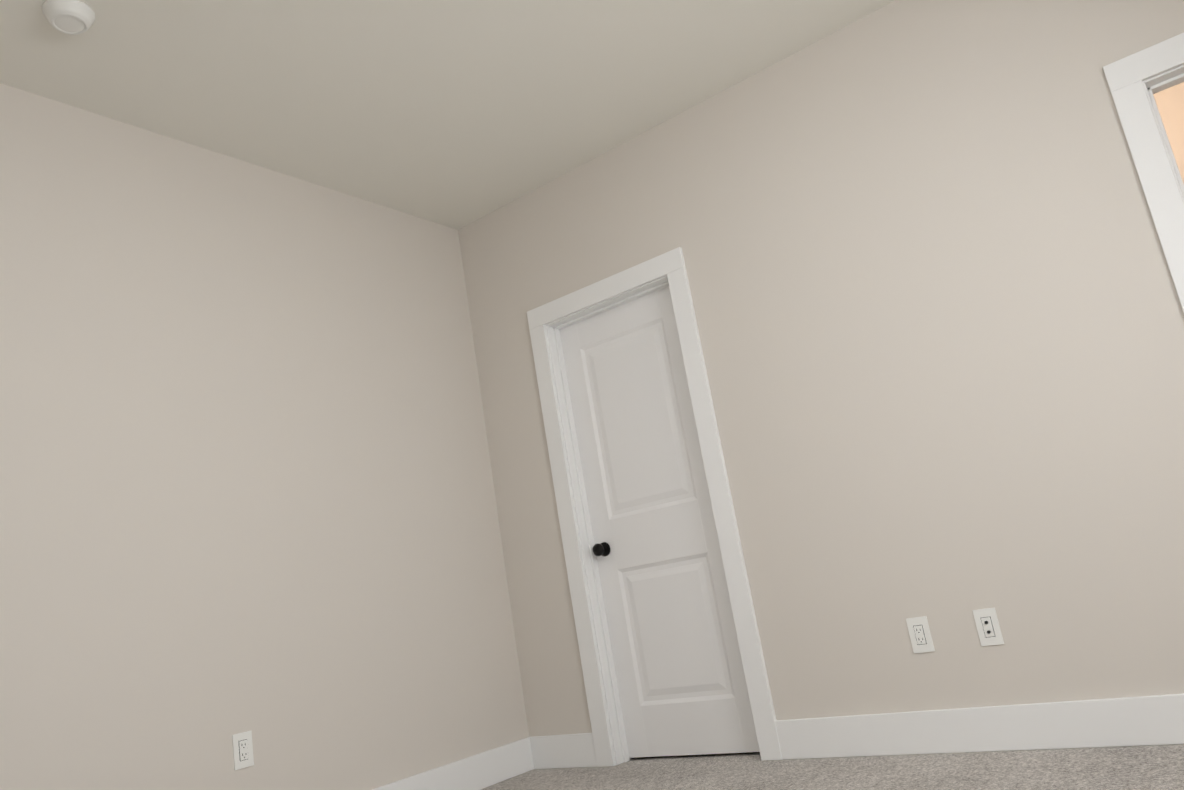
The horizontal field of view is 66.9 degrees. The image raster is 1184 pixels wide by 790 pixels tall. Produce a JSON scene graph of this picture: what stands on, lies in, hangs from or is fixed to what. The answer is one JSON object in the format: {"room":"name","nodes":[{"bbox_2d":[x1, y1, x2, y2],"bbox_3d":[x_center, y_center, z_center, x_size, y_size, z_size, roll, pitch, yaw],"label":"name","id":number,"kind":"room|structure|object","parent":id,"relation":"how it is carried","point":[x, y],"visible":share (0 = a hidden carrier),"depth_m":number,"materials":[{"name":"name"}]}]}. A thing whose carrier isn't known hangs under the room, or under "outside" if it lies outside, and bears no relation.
{"room":"empty bedroom","nodes":[
{"label":"empty bedroom","id":0,"kind":"room"},
{"bbox_2d":[0,83,528,789],"bbox_3d":[-1.649,0.292,3.064,0.120,2.740,3.930,-19,-16,34],"label":"wall","id":1,"kind":"structure","parent":0,"point":[246,479],"depth_m":3.37,"materials":[{"name":"white paint"}]},
{"bbox_2d":[232,730,253,769],"bbox_3d":[-1.212,1.235,3.116,0.008,0.116,0.072,-19,-16,34],"label":"electrical outlet","id":2,"kind":"object","parent":1,"relation":"attached to","point":[243,750],"visible":1,"depth_m":3.11,"materials":[{"name":"white plastic"}]},
{"bbox_2d":[372,737,535,789],"bbox_3d":[-1.050,1.568,3.178,0.019,0.143,2.579,-19,-16,34],"label":"baseboard","id":3,"kind":"structure","parent":1,"relation":"attached to","point":[485,769],"depth_m":3.90,"materials":[{"name":"white wood"}]},
{"bbox_2d":[0,0,894,229],"bbox_3d":[-0.971,-1.347,2.865,6.030,0.100,6.910,-19,-16,34],"label":"ceiling","id":4,"kind":"structure","parent":0,"point":[457,114],"depth_m":3.44,"materials":[{"name":"white paint"}]},
{"bbox_2d":[42,0,94,34],"bbox_3d":[-1.632,-1.174,2.798,0.144,0.047,0.144,-19,-16,34],"label":"smoke detector","id":5,"kind":"object","parent":4,"relation":"attached to","point":[73,17],"visible":1,"depth_m":2.77,"materials":[{"name":"white plastic"}]},
{"bbox_2d":[633,752,759,758],"bbox_3d":[1.086,1.588,4.267,2.130,0.098,1.480,-19,-16,34],"label":"floor","id":6,"kind":"structure","parent":0,"point":[696,755],"depth_m":3.84,"materials":[{"name":"brown wood"}]},
{"bbox_2d":[458,0,1183,736],"bbox_3d":[1.120,-0.095,3.413,4.030,2.740,0.120,-19,-16,34],"label":"wall","id":7,"kind":"structure","parent":0,"point":[938,310],"depth_m":3.31,"materials":[{"name":"white paint"}]},
{"bbox_2d":[532,733,596,768],"bbox_3d":[-0.117,1.620,4.079,0.359,0.143,0.016,-19,-16,34],"label":"baseboard","id":8,"kind":"structure","parent":7,"relation":"attached to","point":[565,750],"depth_m":4.08,"materials":[{"name":"white wood"}]},
{"bbox_2d":[527,247,781,766],"bbox_3d":[0.252,0.503,4.004,0.903,2.137,0.160,-19,-16,34],"label":"door frame","id":9,"kind":"structure","parent":7,"relation":"attached to","point":[547,322],"depth_m":4.02,"materials":[{"name":"white wood"}]},
{"bbox_2d":[560,286,759,757],"bbox_3d":[0.284,0.552,4.027,0.706,2.018,0.171,-19,-16,34],"label":"door","id":10,"kind":"structure","parent":7,"relation":"in","point":[680,677],"depth_m":4.00,"materials":[{"name":"white wood"}]},
{"bbox_2d":[906,616,934,652],"bbox_3d":[1.169,0.855,3.195,0.074,0.122,0.008,-19,-16,34],"label":"electrical outlet","id":11,"kind":"object","parent":7,"relation":"attached to","point":[920,635],"visible":1,"depth_m":3.19,"materials":[{"name":"white plastic"}]},
{"bbox_2d":[775,693,1183,759],"bbox_3d":[1.384,1.115,3.001,1.690,0.143,0.016,-19,-16,34],"label":"baseboard","id":12,"kind":"structure","parent":7,"relation":"attached to","point":[1134,721],"depth_m":3.02,"materials":[{"name":"white wood"}]},
{"bbox_2d":[972,607,1003,645],"bbox_3d":[1.351,0.793,3.061,0.074,0.122,0.015,-19,-16,34],"label":"electrical outlet","id":13,"kind":"object","parent":7,"relation":"attached to","point":[988,627],"visible":1,"depth_m":3.06,"materials":[{"name":"white plastic"}]},
{"bbox_2d":[1103,33,1183,311],"bbox_3d":[2.262,-0.173,2.561,0.872,2.137,0.160,-19,-16,34],"label":"trim","id":14,"kind":"structure","parent":7,"relation":"attached to","point":[1137,81],"depth_m":2.88,"materials":[{"name":"white wood"}]},
{"bbox_2d":[481,744,1183,789],"bbox_3d":[0.674,1.181,2.226,4.065,0.100,5.530,-19,-16,34],"label":"floor carpet","id":15,"kind":"object","parent":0,"point":[1154,767],"visible":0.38,"depth_m":2.96,"materials":[{"name":"grey carpet"}]},
{"bbox_2d":[1153,82,1183,182],"bbox_3d":[2.870,-0.228,4.119,1.790,2.740,0.120,-19,-16,34],"label":"wall","id":16,"kind":"structure","parent":0,"point":[1170,103],"depth_m":4.24,"materials":[{"name":"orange paint"}]}
]}

